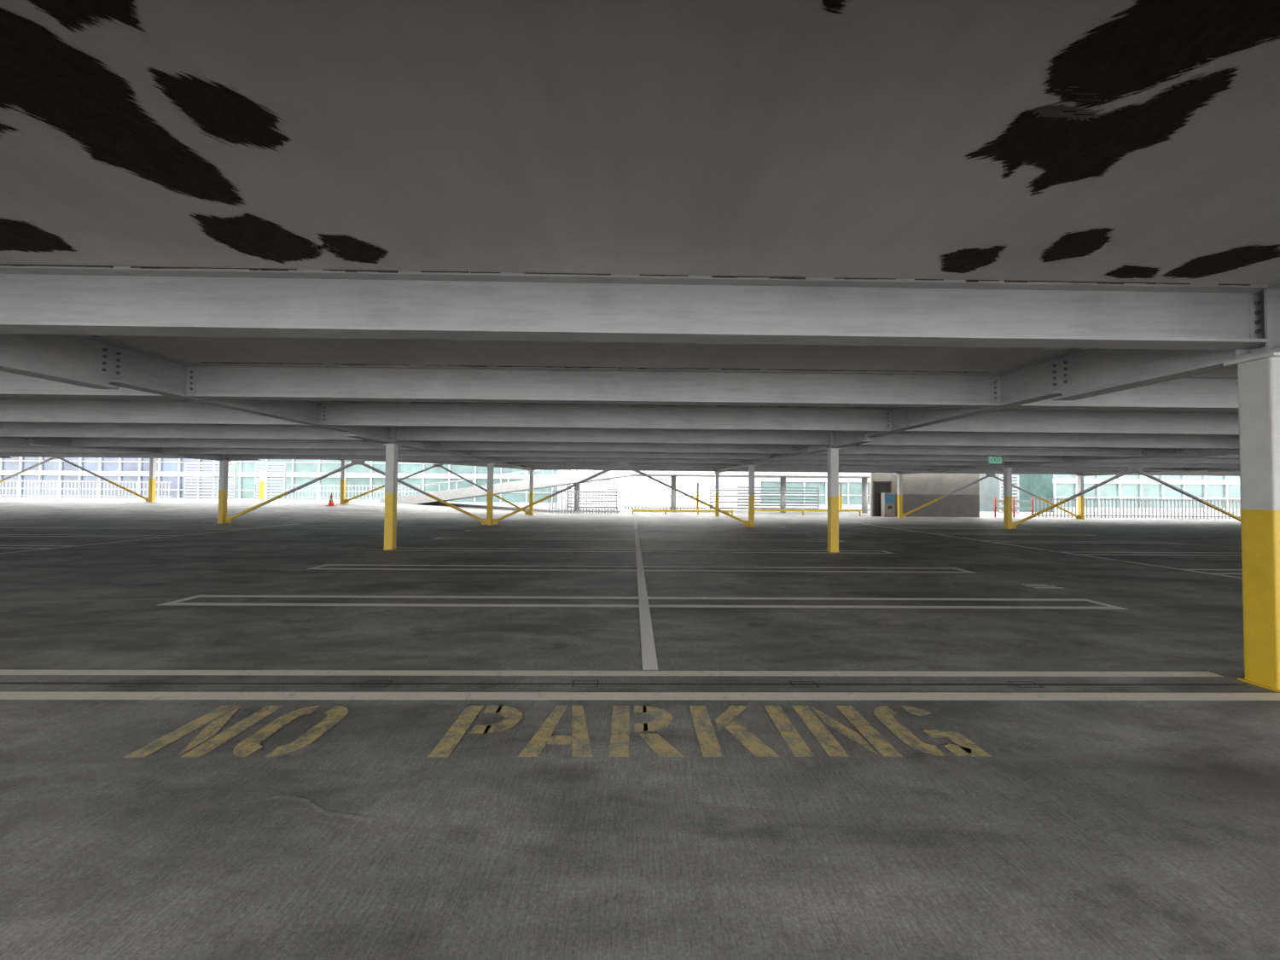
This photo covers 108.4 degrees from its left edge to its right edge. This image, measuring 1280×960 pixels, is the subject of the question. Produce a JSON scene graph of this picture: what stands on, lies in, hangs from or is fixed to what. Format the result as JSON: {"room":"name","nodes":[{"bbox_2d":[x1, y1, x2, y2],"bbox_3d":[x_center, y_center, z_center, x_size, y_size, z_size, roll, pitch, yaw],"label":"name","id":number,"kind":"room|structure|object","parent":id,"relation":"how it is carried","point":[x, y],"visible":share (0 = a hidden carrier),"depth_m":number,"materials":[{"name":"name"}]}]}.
{"room":"parking garage","nodes":[
{"label":"parking garage","id":0,"kind":"room"},
{"bbox_2d":[0,496,1279,959],"bbox_3d":[-0.233,1.655,13.213,104.000,0.900,48.500,0,-1,-1],"label":"floor","id":1,"kind":"structure","parent":0,"point":[1088,829],"depth_m":2.67,"materials":[{"name":"concrete"}]},
{"bbox_2d":[0,457,148,501],"bbox_3d":[-34.203,-0.113,27.040,10.880,2.680,0.110,0,-1,-1],"label":"brace","id":2,"kind":"object","parent":1,"relation":"on","point":[51,458],"visible":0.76,"depth_m":27.07,"materials":[{"name":"grey paint"}]},
{"bbox_2d":[0,479,172,498],"bbox_3d":[-44.368,0.708,36.455,14.500,1.350,0.060,0,-1,-1],"label":"picket fence","id":3,"kind":"object","parent":1,"relation":"on","point":[6,480],"visible":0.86,"depth_m":36.44,"materials":[{"name":"white metal"}]},
{"bbox_2d":[148,458,156,501],"bbox_3d":[-28.655,-0.009,27.131,0.300,2.608,0.300,0,-1,-1],"label":"support column","id":4,"kind":"structure","parent":1,"relation":"on","point":[152,482],"depth_m":27.05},
{"bbox_2d":[183,462,236,498],"bbox_3d":[-34.114,0.041,36.642,4.000,2.860,0.100,0,-1,-1],"label":"screen","id":5,"kind":"object","parent":1,"relation":"on","point":[185,463],"visible":0.98,"depth_m":36.61,"materials":[{"name":"white metal"}]},
{"bbox_2d":[217,460,231,523],"bbox_3d":[-17.427,0.501,19.304,0.300,2.608,0.300,0,-1,-1],"label":"support column","id":6,"kind":"structure","parent":1,"relation":"on","point":[224,465],"depth_m":19.22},
{"bbox_2d":[254,462,286,499],"bbox_3d":[-29.415,0.081,36.720,2.400,2.860,0.100,0,-1,-1],"label":"screen","id":7,"kind":"object","parent":1,"relation":"on","point":[256,463],"visible":0.98,"depth_m":36.70,"materials":[{"name":"white metal"}]},
{"bbox_2d":[245,795,386,822],"bbox_3d":[-1.509,1.535,2.158,0.720,0.001,0.192,0,-1,-1],"label":"crack","id":8,"kind":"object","parent":1,"relation":"on","point":[307,801],"depth_m":2.15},
{"bbox_2d":[339,459,346,503],"bbox_3d":[-17.557,0.086,27.315,0.300,2.608,0.300,0,-1,-1],"label":"support column","id":9,"kind":"structure","parent":1,"relation":"on","point":[343,473],"depth_m":27.22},
{"bbox_2d":[287,483,419,500],"bbox_3d":[-22.812,0.968,36.810,10.420,1.200,0.060,0,-1,-1],"label":"picket fence","id":10,"kind":"object","parent":1,"relation":"on","point":[291,485],"visible":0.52,"depth_m":36.77,"materials":[{"name":"white metal"}]},
{"bbox_2d":[224,459,486,524],"bbox_3d":[-11.878,0.493,19.397,10.880,2.680,0.110,0,-1,-1],"label":"brace","id":11,"kind":"object","parent":1,"relation":"on","point":[228,520],"visible":0.94,"depth_m":19.40,"materials":[{"name":"grey paint"}]},
{"bbox_2d":[382,443,401,549],"bbox_3d":[-6.195,0.412,11.491,0.300,2.608,0.300,0,-1,-1],"label":"support column","id":12,"kind":"structure","parent":1,"relation":"on","point":[392,450],"depth_m":11.40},
{"bbox_2d":[344,464,529,514],"bbox_3d":[-12.011,0.528,27.398,10.880,2.980,0.110,0,-1,-1],"label":"brace","id":13,"kind":"object","parent":1,"relation":"on","point":[346,501],"visible":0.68,"depth_m":27.41,"materials":[{"name":"grey paint"}]},
{"bbox_2d":[485,463,494,525],"bbox_3d":[-6.329,0.597,19.488,0.300,2.608,0.300,0,-1,-1],"label":"support column","id":14,"kind":"structure","parent":1,"relation":"on","point":[490,466],"depth_m":19.39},
{"bbox_2d":[122,705,990,757],"bbox_3d":[-0.432,1.560,2.898,4.860,0.001,0.620,0,-1,-1],"label":"painted lettering","id":15,"kind":"object","parent":1,"relation":"on","point":[619,746],"visible":1,"depth_m":2.86,"materials":[{"name":"yellow paint"}]},
{"bbox_2d":[548,489,620,513],"bbox_3d":[-3.612,1.420,30.119,4.600,1.500,0.060,0,-1,-1],"label":"picket fence","id":16,"kind":"object","parent":1,"relation":"on","point":[552,491],"visible":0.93,"depth_m":30.10,"materials":[{"name":"white metal"}]},
{"bbox_2d":[566,479,616,509],"bbox_3d":[-3.821,1.124,36.825,4.000,2.400,0.100,0,-1,-1],"label":"screen","id":17,"kind":"object","parent":1,"relation":"on","point":[606,480],"visible":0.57,"depth_m":36.80,"materials":[{"name":"white metal"}]},
{"bbox_2d":[0,669,1223,676],"bbox_3d":[-6.125,1.530,3.678,21.900,0.001,0.110,0,-1,-1],"label":"painted line","id":18,"kind":"object","parent":1,"relation":"on","point":[309,672],"visible":1,"depth_m":3.77,"materials":[{"name":"beige paint"}]},
{"bbox_2d":[492,462,749,526],"bbox_3d":[-0.790,0.588,19.581,10.860,2.680,0.110,0,-1,-1],"label":"brace","id":19,"kind":"object","parent":1,"relation":"on","point":[495,521],"visible":1,"depth_m":19.59,"materials":[{"name":"grey paint"}]},
{"bbox_2d":[0,680,1246,687],"bbox_3d":[-6.132,1.528,3.473,21.880,0.002,0.120,0,-1,-1],"label":"joint","id":20,"kind":"object","parent":1,"relation":"on","point":[120,683],"visible":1,"depth_m":3.57,"materials":[{"name":"concrete"}]},
{"bbox_2d":[379,470,869,512],"bbox_3d":[0.041,0.378,33.506,34.800,3.800,5.000,0,-1,-1],"label":"ramp","id":21,"kind":"object","parent":1,"relation":"on","point":[569,479],"visible":0.71,"depth_m":31.02,"materials":[{"name":"concrete"}]},
{"bbox_2d":[464,529,808,533],"bbox_3d":[-0.046,1.885,16.853,12.500,0.001,0.585,0,-1,-1],"label":"stall line","id":22,"kind":"object","parent":1,"relation":"on","point":[467,530],"visible":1,"depth_m":16.77,"materials":[{"name":"white paint"}]},
{"bbox_2d":[431,536,844,541],"bbox_3d":[-0.001,1.824,14.194,12.500,0.001,0.585,0,-1,-1],"label":"stall line","id":23,"kind":"object","parent":1,"relation":"on","point":[439,537],"visible":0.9,"depth_m":14.07,"materials":[{"name":"white paint"}]},
{"bbox_2d":[0,691,1279,700],"bbox_3d":[-5.568,1.525,3.268,23.000,0.001,0.130,0,-1,-1],"label":"painted line","id":24,"kind":"object","parent":1,"relation":"on","point":[3,695],"visible":1,"depth_m":3.36,"materials":[{"name":"beige paint"}]},
{"bbox_2d":[307,564,973,572],"bbox_3d":[0.088,1.701,8.876,12.500,0.001,0.585,0,-1,-1],"label":"stall line","id":25,"kind":"object","parent":1,"relation":"on","point":[314,567],"visible":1,"depth_m":8.76,"materials":[{"name":"white paint"}]},
{"bbox_2d":[385,547,895,553],"bbox_3d":[0.044,1.763,11.535,12.500,0.001,0.585,0,-1,-1],"label":"stall line","id":26,"kind":"object","parent":1,"relation":"on","point":[887,552],"visible":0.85,"depth_m":11.43,"materials":[{"name":"white paint"}]},
{"bbox_2d":[157,594,1128,609],"bbox_3d":[0.133,1.640,6.217,12.500,0.001,0.585,0,-1,-1],"label":"stall line","id":27,"kind":"object","parent":1,"relation":"on","point":[177,602],"visible":1,"depth_m":6.09,"materials":[{"name":"white paint"}]},
{"bbox_2d":[634,521,657,669],"bbox_3d":[-0.067,1.794,13.050,0.130,0.001,18.425,0,-1,-1],"label":"parking line","id":28,"kind":"object","parent":1,"relation":"on","point":[648,654],"visible":1,"depth_m":5.37,"materials":[{"name":"white paint"}]},
{"bbox_2d":[624,494,706,509],"bbox_3d":[2.068,1.781,37.209,6.600,1.200,0.060,0,-1,-1],"label":"picket fence","id":29,"kind":"object","parent":1,"relation":"on","point":[628,495],"visible":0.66,"depth_m":37.18,"materials":[{"name":"white metal"}]},
{"bbox_2d":[632,508,733,514],"bbox_3d":[2.741,2.038,29.701,6.500,0.350,0.180,0,-1,-1],"label":"guard rail","id":30,"kind":"object","parent":1,"relation":"on","point":[665,510],"visible":0.94,"depth_m":29.61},
{"bbox_2d":[747,465,755,527],"bbox_3d":[4.749,0.692,19.672,0.300,2.608,0.300,0,-1,-1],"label":"support column","id":31,"kind":"structure","parent":1,"relation":"on","point":[751,468],"depth_m":19.57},
{"bbox_2d":[709,486,819,510],"bbox_3d":[9.975,1.492,37.048,8.800,1.900,0.100,0,-1,-1],"label":"railing","id":32,"kind":"object","parent":1,"relation":"on","point":[817,488],"visible":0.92,"depth_m":37.02,"materials":[{"name":"white metal"}]},
{"bbox_2d":[754,509,861,515],"bbox_3d":[10.639,2.080,29.833,7.300,0.400,0.180,0,-1,-1],"label":"guard rail","id":33,"kind":"object","parent":1,"relation":"on","point":[802,510],"visible":0.71,"depth_m":29.75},
{"bbox_2d":[824,448,841,552],"bbox_3d":[4.883,0.507,11.675,0.300,2.608,0.300,0,-1,-1],"label":"support column","id":34,"kind":"structure","parent":1,"relation":"on","point":[833,453],"depth_m":11.58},
{"bbox_2d":[880,492,895,517],"bbox_3d":[15.487,1.546,28.821,0.650,1.500,0.430,0,-1,-1],"label":"machine","id":35,"kind":"object","parent":1,"relation":"on","point":[887,499],"visible":1,"depth_m":28.63,"materials":[{"name":"metal"}]},
{"bbox_2d":[896,474,903,517],"bbox_3d":[15.683,0.971,27.852,0.300,2.608,0.300,0,-1,-1],"label":"support column","id":36,"kind":"structure","parent":1,"relation":"on","point":[899,477],"depth_m":27.76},
{"bbox_2d":[902,473,1079,518],"bbox_3d":[21.232,0.963,27.945,10.880,2.680,0.110,0,-1,-1],"label":"brace","id":37,"kind":"object","parent":1,"relation":"on","point":[1077,516],"visible":1,"depth_m":27.95,"materials":[{"name":"grey paint"}]},
{"bbox_2d":[1002,467,1013,529],"bbox_3d":[15.817,0.787,19.855,0.300,2.608,0.300,0,-1,-1],"label":"support column","id":38,"kind":"structure","parent":1,"relation":"on","point":[1007,471],"depth_m":19.77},
{"bbox_2d":[999,475,1019,514],"bbox_3d":[26.741,1.066,33.437,1.400,2.860,0.100,0,-1,-1],"label":"screen","id":39,"kind":"object","parent":1,"relation":"on","point":[1017,476],"visible":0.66,"depth_m":33.41,"materials":[{"name":"white metal"}]},
{"bbox_2d":[994,497,1033,517],"bbox_3d":[23.704,1.749,29.269,2.497,1.250,0.097,0,-1,-1],"label":"barricade","id":40,"kind":"object","parent":1,"relation":"on","point":[1014,501],"visible":0.89,"depth_m":29.25,"materials":[{"name":"red paint"}]},
{"bbox_2d":[866,523,1242,578],"bbox_3d":[10.776,1.929,15.042,0.140,0.001,14.200,0,-1,-1],"label":"parking line","id":41,"kind":"object","parent":1,"relation":"on","point":[866,524],"visible":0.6,"depth_m":10.90,"materials":[{"name":"white paint"}]},
{"bbox_2d":[1076,476,1084,518],"bbox_3d":[26.781,1.067,28.036,0.300,2.608,0.300,0,-1,-1],"label":"support column","id":42,"kind":"structure","parent":1,"relation":"on","point":[1080,479],"depth_m":27.95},
{"bbox_2d":[1012,466,1240,528],"bbox_3d":[21.366,0.778,19.948,10.880,2.680,0.110,0,-1,-1],"label":"brace","id":43,"kind":"object","parent":1,"relation":"on","point":[1137,469],"visible":0.86,"depth_m":19.95,"materials":[{"name":"grey paint"}]},
{"bbox_2d":[1034,497,1240,518],"bbox_3d":[34.397,1.848,29.746,18.200,1.250,0.060,0,-1,-1],"label":"picket fence","id":44,"kind":"object","parent":1,"relation":"on","point":[1035,498],"visible":0.73,"depth_m":29.70,"materials":[{"name":"white metal"}]},
{"bbox_2d":[1059,551,1241,555],"bbox_3d":[13.841,1.881,11.763,5.900,0.001,0.585,0,-1,-1],"label":"stall line","id":45,"kind":"object","parent":1,"relation":"on","point":[1060,551],"visible":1,"depth_m":11.59,"materials":[{"name":"white paint"}]},
{"bbox_2d":[1223,352,1279,692],"bbox_3d":[5.017,0.323,3.678,0.300,2.608,0.300,0,-1,-1],"label":"support column","id":46,"kind":"structure","parent":1,"relation":"on","point":[1259,376],"depth_m":3.66,"materials":[{"name":"paint"}]},
{"bbox_2d":[0,0,1279,411],"bbox_3d":[-0.177,-1.793,11.593,104.000,0.820,33.500,0,-1,-1],"label":"ceiling","id":47,"kind":"structure","parent":0,"point":[795,138],"depth_m":2.27,"materials":[{"name":"paint"}]},
{"bbox_2d":[0,218,75,252],"bbox_3d":[-4.281,-1.612,3.027,1.020,0.001,0.614,0,-1,-1],"label":"peeling paint patch","id":48,"kind":"object","parent":47,"relation":"attached to","point":[16,235],"visible":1,"depth_m":3.09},
{"bbox_2d":[0,446,152,453],"bbox_3d":[-22.918,-1.228,16.584,11.080,0.450,0.220,0,-1,-1],"label":"beam","id":49,"kind":"structure","parent":47,"relation":"attached to","point":[2,449],"depth_m":16.60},
{"bbox_2d":[28,0,145,32],"bbox_3d":[-1.884,-1.626,1.574,0.585,0.001,0.340,0,-1,-1],"label":"peeling paint patch","id":50,"kind":"object","parent":47,"relation":"attached to","point":[70,13],"visible":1,"depth_m":1.60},
{"bbox_2d":[0,371,180,399],"bbox_3d":[-11.641,-1.379,6.106,11.080,0.450,0.220,0,-1,-1],"label":"beam","id":51,"kind":"structure","parent":47,"relation":"attached to","point":[11,384],"depth_m":6.16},
{"bbox_2d":[0,452,183,458],"bbox_3d":[-22.963,-1.167,19.250,11.080,0.450,0.220,0,-1,-1],"label":"beam","id":52,"kind":"structure","parent":47,"relation":"attached to","point":[2,454],"depth_m":19.23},
{"bbox_2d":[0,8,244,205],"bbox_3d":[-2.557,-1.619,2.115,1.080,0.001,1.312,0,-1,-1],"label":"peeling paint patch","id":53,"kind":"object","parent":47,"relation":"attached to","point":[55,82],"visible":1,"depth_m":2.02,"materials":[{"name":"paint"}]},
{"bbox_2d":[0,436,261,460],"bbox_3d":[-17.277,-1.560,11.301,0.260,1.140,33.500,0,-1,-1],"label":"girder","id":54,"kind":"object","parent":47,"relation":"attached to","point":[16,441],"visible":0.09,"depth_m":14.68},
{"bbox_2d":[0,397,310,425],"bbox_3d":[-11.686,-1.318,8.771,11.080,0.450,0.220,0,-1,-1],"label":"beam","id":55,"kind":"structure","parent":47,"relation":"attached to","point":[12,410],"depth_m":8.79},
{"bbox_2d":[0,423,368,441],"bbox_3d":[-11.731,-1.256,11.437,11.080,0.450,0.220,0,-1,-1],"label":"beam","id":56,"kind":"structure","parent":47,"relation":"attached to","point":[19,430],"depth_m":11.42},
{"bbox_2d":[146,67,292,151],"bbox_3d":[-1.817,-1.615,2.025,0.570,0.001,0.579,0,-1,-1],"label":"peeling paint patch","id":57,"kind":"object","parent":47,"relation":"attached to","point":[226,114],"visible":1,"depth_m":2.03,"materials":[{"name":"paint"}]},
{"bbox_2d":[68,437,432,450],"bbox_3d":[-11.776,-1.195,14.102,11.080,0.450,0.220,0,-1,-1],"label":"beam","id":58,"kind":"structure","parent":47,"relation":"attached to","point":[78,442],"depth_m":14.07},
{"bbox_2d":[191,212,323,264],"bbox_3d":[-2.506,-1.596,3.083,0.840,0.001,0.772,0,-1,-1],"label":"peeling paint patch","id":59,"kind":"object","parent":47,"relation":"attached to","point":[250,235],"visible":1,"depth_m":3.05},
{"bbox_2d":[0,333,536,471],"bbox_3d":[-6.181,-1.165,11.478,0.260,0.540,33.500,0,-1,-1],"label":"girder","id":60,"kind":"object","parent":47,"relation":"attached to","point":[96,362],"visible":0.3,"depth_m":5.45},
{"bbox_2d":[158,448,461,456],"bbox_3d":[-11.820,-1.133,16.768,11.080,0.450,0.220,0,-1,-1],"label":"beam","id":61,"kind":"structure","parent":47,"relation":"attached to","point":[164,450],"depth_m":16.74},
{"bbox_2d":[225,453,476,460],"bbox_3d":[-11.865,-1.072,19.434,11.080,0.450,0.220,0,-1,-1],"label":"beam","id":62,"kind":"structure","parent":47,"relation":"attached to","point":[227,456],"depth_m":19.40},
{"bbox_2d":[317,233,389,263],"bbox_3d":[-1.968,-1.590,3.189,0.585,0.001,0.532,0,-1,-1],"label":"peeling paint patch","id":63,"kind":"object","parent":47,"relation":"attached to","point":[348,247],"visible":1,"depth_m":3.18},
{"bbox_2d":[344,459,486,464],"bbox_3d":[-11.909,-1.110,22.102,11.080,0.650,0.220,0,-1,-1],"label":"beam","id":64,"kind":"structure","parent":47,"relation":"attached to","point":[439,462],"depth_m":22.12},
{"bbox_2d":[185,361,1000,407],"bbox_3d":[-0.553,-1.284,6.290,11.060,0.450,0.220,0,-1,-1],"label":"beam","id":65,"kind":"structure","parent":47,"relation":"attached to","point":[204,381],"depth_m":6.27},
{"bbox_2d":[201,361,990,372],"bbox_3d":[-0.515,-1.503,6.182,10.550,0.015,0.004,0,-1,-1],"label":"rust seam","id":66,"kind":"object","parent":65,"relation":"attached to","point":[201,362],"visible":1,"depth_m":6.17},
{"bbox_2d":[320,401,891,431],"bbox_3d":[-0.598,-1.222,8.955,11.060,0.450,0.220,0,-1,-1],"label":"beam","id":67,"kind":"structure","parent":47,"relation":"attached to","point":[332,414],"depth_m":8.94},
{"bbox_2d":[332,401,884,407],"bbox_3d":[-0.559,-1.442,8.844,10.550,0.015,0.004,0,-1,-1],"label":"rust seam","id":68,"kind":"object","parent":67,"relation":"attached to","point":[333,401],"visible":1,"depth_m":8.85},
{"bbox_2d":[390,426,834,445],"bbox_3d":[-0.643,-1.161,11.621,11.060,0.450,0.220,0,-1,-1],"label":"beam","id":69,"kind":"structure","parent":47,"relation":"attached to","point":[450,434],"depth_m":11.60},
{"bbox_2d":[437,441,795,453],"bbox_3d":[-0.688,-1.099,14.286,11.060,0.450,0.220,0,-1,-1],"label":"beam","id":70,"kind":"structure","parent":47,"relation":"attached to","point":[444,445],"depth_m":14.27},
{"bbox_2d":[468,450,769,459],"bbox_3d":[-0.732,-1.038,16.952,11.060,0.450,0.220,0,-1,-1],"label":"beam","id":71,"kind":"structure","parent":47,"relation":"attached to","point":[472,453],"depth_m":16.93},
{"bbox_2d":[489,456,751,463],"bbox_3d":[-0.777,-0.976,19.617,11.060,0.450,0.220,0,-1,-1],"label":"beam","id":72,"kind":"structure","parent":47,"relation":"attached to","point":[495,458],"depth_m":19.59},
{"bbox_2d":[507,461,737,466],"bbox_3d":[-0.822,-0.915,22.283,11.060,0.450,0.220,0,-1,-1],"label":"beam","id":73,"kind":"structure","parent":47,"relation":"attached to","point":[509,462],"depth_m":22.25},
{"bbox_2d":[521,465,726,469],"bbox_3d":[-0.866,-0.853,24.949,11.060,0.450,0.220,0,-1,-1],"label":"beam","id":74,"kind":"structure","parent":47,"relation":"attached to","point":[523,466],"depth_m":24.92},
{"bbox_2d":[533,467,715,471],"bbox_3d":[-0.911,-0.792,27.614,11.060,0.450,0.220,0,-1,-1],"label":"beam","id":75,"kind":"structure","parent":47,"relation":"attached to","point":[534,468],"depth_m":27.57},
{"bbox_2d":[0,265,1279,350],"bbox_3d":[-0.509,-1.345,3.624,11.060,0.450,0.220,0,-1,-1],"label":"beam","id":76,"kind":"structure","parent":47,"relation":"attached to","point":[117,300],"depth_m":3.61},
{"bbox_2d":[0,264,1250,285],"bbox_3d":[-0.493,-1.564,3.516,10.505,0.017,0.004,0,-1,-1],"label":"rust seam","id":77,"kind":"object","parent":76,"relation":"attached to","point":[141,267],"visible":1,"depth_m":3.52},
{"bbox_2d":[722,469,898,472],"bbox_3d":[10.162,-0.697,27.798,11.050,0.450,0.220,0,-1,-1],"label":"beam","id":78,"kind":"structure","parent":47,"relation":"attached to","point":[727,470],"depth_m":27.77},
{"bbox_2d":[731,466,928,471],"bbox_3d":[10.207,-0.758,25.132,11.050,0.450,0.220,0,-1,-1],"label":"beam","id":79,"kind":"structure","parent":47,"relation":"attached to","point":[747,468],"depth_m":25.11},
{"bbox_2d":[820,0,845,13],"bbox_3d":[0.641,-1.606,1.554,0.240,0.001,0.202,0,-1,-1],"label":"peeling paint patch","id":80,"kind":"object","parent":47,"relation":"attached to","point":[836,4],"visible":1,"depth_m":1.56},
{"bbox_2d":[755,463,963,468],"bbox_3d":[10.251,-0.820,22.467,11.050,0.450,0.220,0,-1,-1],"label":"beam","id":81,"kind":"structure","parent":47,"relation":"attached to","point":[764,464],"depth_m":22.45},
{"bbox_2d":[763,459,1009,465],"bbox_3d":[10.296,-0.881,19.801,11.050,0.450,0.220,0,-1,-1],"label":"beam","id":82,"kind":"structure","parent":47,"relation":"attached to","point":[770,462],"depth_m":19.78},
{"bbox_2d":[774,453,1065,462],"bbox_3d":[10.341,-0.943,17.136,11.050,0.450,0.220,0,-1,-1],"label":"beam","id":83,"kind":"structure","parent":47,"relation":"attached to","point":[799,456],"depth_m":17.12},
{"bbox_2d":[800,445,1145,457],"bbox_3d":[10.386,-1.004,14.470,11.050,0.450,0.220,0,-1,-1],"label":"beam","id":84,"kind":"structure","parent":47,"relation":"attached to","point":[867,450],"depth_m":14.46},
{"bbox_2d":[940,244,1009,273],"bbox_3d":[2.308,-1.553,3.264,0.585,0.001,0.546,0,-1,-1],"label":"peeling paint patch","id":85,"kind":"object","parent":47,"relation":"attached to","point":[964,260],"visible":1,"depth_m":3.25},
{"bbox_2d":[712,280,1279,473],"bbox_3d":[4.897,-1.069,11.662,0.260,0.540,33.500,0,-1,-1],"label":"girder","id":86,"kind":"object","parent":47,"relation":"attached to","point":[1072,374],"visible":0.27,"depth_m":5.19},
{"bbox_2d":[918,471,1080,474],"bbox_3d":[21.245,-0.602,27.982,11.080,0.450,0.220,0,-1,-1],"label":"beam","id":87,"kind":"structure","parent":47,"relation":"attached to","point":[928,472],"depth_m":27.95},
{"bbox_2d":[941,469,1126,472],"bbox_3d":[21.290,-0.663,25.316,11.080,0.450,0.220,0,-1,-1],"label":"beam","id":88,"kind":"structure","parent":47,"relation":"attached to","point":[957,470],"depth_m":25.30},
{"bbox_2d":[855,432,1239,449],"bbox_3d":[10.430,-1.066,11.804,11.050,0.450,0.220,0,-1,-1],"label":"beam","id":89,"kind":"structure","parent":47,"relation":"attached to","point":[967,439],"depth_m":11.80,"materials":[{"name":"metal"}]},
{"bbox_2d":[893,448,1239,474],"bbox_3d":[15.965,-0.974,11.845,0.260,0.540,33.500,0,-1,-1],"label":"girder","id":90,"kind":"object","parent":47,"relation":"attached to","point":[1149,452],"visible":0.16,"depth_m":15.29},
{"bbox_2d":[897,408,1239,436],"bbox_3d":[10.475,-1.127,9.139,11.050,0.450,0.220,0,-1,-1],"label":"beam","id":91,"kind":"structure","parent":47,"relation":"attached to","point":[1003,421],"depth_m":9.10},
{"bbox_2d":[967,465,1186,471],"bbox_3d":[21.334,-0.725,22.650,11.080,0.450,0.220,0,-1,-1],"label":"beam","id":92,"kind":"structure","parent":47,"relation":"attached to","point":[1038,467],"depth_m":22.65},
{"bbox_2d":[1039,227,1115,262],"bbox_3d":[2.883,-1.553,3.065,0.540,0.001,0.596,0,-1,-1],"label":"peeling paint patch","id":93,"kind":"object","parent":47,"relation":"attached to","point":[1079,244],"visible":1,"depth_m":3.05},
{"bbox_2d":[965,67,1239,195],"bbox_3d":[2.027,-1.581,2.157,1.020,0.001,0.931,0,-1,-1],"label":"peeling paint patch","id":94,"kind":"object","parent":47,"relation":"attached to","point":[1070,150],"visible":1,"depth_m":2.11,"materials":[{"name":"paint"}]},
{"bbox_2d":[1006,374,1238,411],"bbox_3d":[10.520,-1.189,6.473,11.050,0.450,0.220,0,-1,-1],"label":"beam","id":95,"kind":"structure","parent":47,"relation":"attached to","point":[1199,392],"depth_m":6.41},
{"bbox_2d":[1102,264,1160,279],"bbox_3d":[3.686,-1.538,3.404,0.570,0.001,0.340,0,-1,-1],"label":"peeling paint patch","id":96,"kind":"object","parent":47,"relation":"attached to","point":[1127,271],"visible":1,"depth_m":3.42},
{"bbox_2d":[1042,462,1239,468],"bbox_3d":[21.379,-0.786,19.985,11.080,0.450,0.220,0,-1,-1],"label":"beam","id":97,"kind":"structure","parent":47,"relation":"attached to","point":[1060,464],"depth_m":19.97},
{"bbox_2d":[1069,467,1239,476],"bbox_3d":[27.063,-0.879,12.029,0.260,0.540,33.500,0,-1,-1],"label":"girder","id":98,"kind":"object","parent":47,"relation":"attached to","point":[1211,469],"visible":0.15,"depth_m":22.59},
{"bbox_2d":[1072,457,1239,464],"bbox_3d":[21.424,-0.848,17.319,11.080,0.450,0.220,0,-1,-1],"label":"beam","id":99,"kind":"structure","parent":47,"relation":"attached to","point":[1141,460],"depth_m":17.28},
{"bbox_2d":[1042,0,1279,109],"bbox_3d":[1.959,-1.592,1.712,0.930,0.001,0.649,0,-1,-1],"label":"peeling paint patch","id":100,"kind":"object","parent":47,"relation":"attached to","point":[1155,40],"visible":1,"depth_m":1.69,"materials":[{"name":"paint"}]},
{"bbox_2d":[1111,472,1239,476],"bbox_3d":[32.343,-0.506,28.166,11.080,0.450,0.220,0,-1,-1],"label":"beam","id":101,"kind":"structure","parent":47,"relation":"attached to","point":[1128,474],"depth_m":28.16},
{"bbox_2d":[1146,471,1239,473],"bbox_3d":[32.388,-0.568,25.500,11.080,0.450,0.220,0,-1,-1],"label":"beam","id":102,"kind":"structure","parent":47,"relation":"attached to","point":[1177,472],"depth_m":25.46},
{"bbox_2d":[1158,244,1279,279],"bbox_3d":[4.132,-1.538,3.262,0.690,0.001,0.638,0,-1,-1],"label":"peeling paint patch","id":103,"kind":"object","parent":47,"relation":"attached to","point":[1207,265],"visible":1,"depth_m":3.25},
{"bbox_2d":[869,472,979,517],"bbox_3d":[18.061,0.758,29.297,6.900,3.140,0.200,0,-1,-1],"label":"wall","id":104,"kind":"structure","parent":0,"point":[919,490],"depth_m":29.20,"materials":[{"name":"concrete"}]},
{"bbox_2d":[872,481,891,516],"bbox_3d":[15.308,1.184,29.231,1.160,2.240,0.140,0,-1,-1],"label":"door","id":105,"kind":"structure","parent":104,"relation":"in","point":[878,486],"depth_m":29.23,"materials":[{"name":"metal"}]},
{"label":"outside","id":106,"kind":"structure","parent":0,"visible":0},
{"bbox_2d":[571,506,737,510],"bbox_3d":[-1.703,7.878,98.630,320.000,0.200,122.400,0,-1,-1],"label":"street","id":107,"kind":"structure","parent":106,"point":[619,507],"depth_m":144.18,"materials":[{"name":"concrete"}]},
{"bbox_2d":[0,456,213,498],"bbox_3d":[-73.022,-3.643,62.760,40.200,20.000,12.250,0,-1,-1],"label":"office building","id":108,"kind":"structure","parent":107,"relation":"on","point":[112,468],"depth_m":56.87,"materials":[{"name":"blue glass"}]},
{"bbox_2d":[211,459,570,508],"bbox_3d":[-30.500,-2.825,61.454,41.200,19.000,12.250,0,-1,-1],"label":"office building","id":109,"kind":"structure","parent":107,"relation":"on","point":[298,471],"depth_m":55.44,"materials":[{"name":"teal glass"}]},
{"bbox_2d":[737,477,875,511],"bbox_3d":[27.953,-1.776,64.411,26.200,18.000,12.250,0,-1,-1],"label":"office building","id":110,"kind":"structure","parent":107,"relation":"on","point":[852,488],"depth_m":58.33,"materials":[{"name":"teal glass"}]},
{"bbox_2d":[979,473,1240,513],"bbox_3d":[74.020,-2.473,61.198,50.200,20.000,12.250,0,-1,-1],"label":"office building","id":111,"kind":"structure","parent":107,"relation":"on","point":[1055,486],"depth_m":55.01,"materials":[{"name":"teal glass"}]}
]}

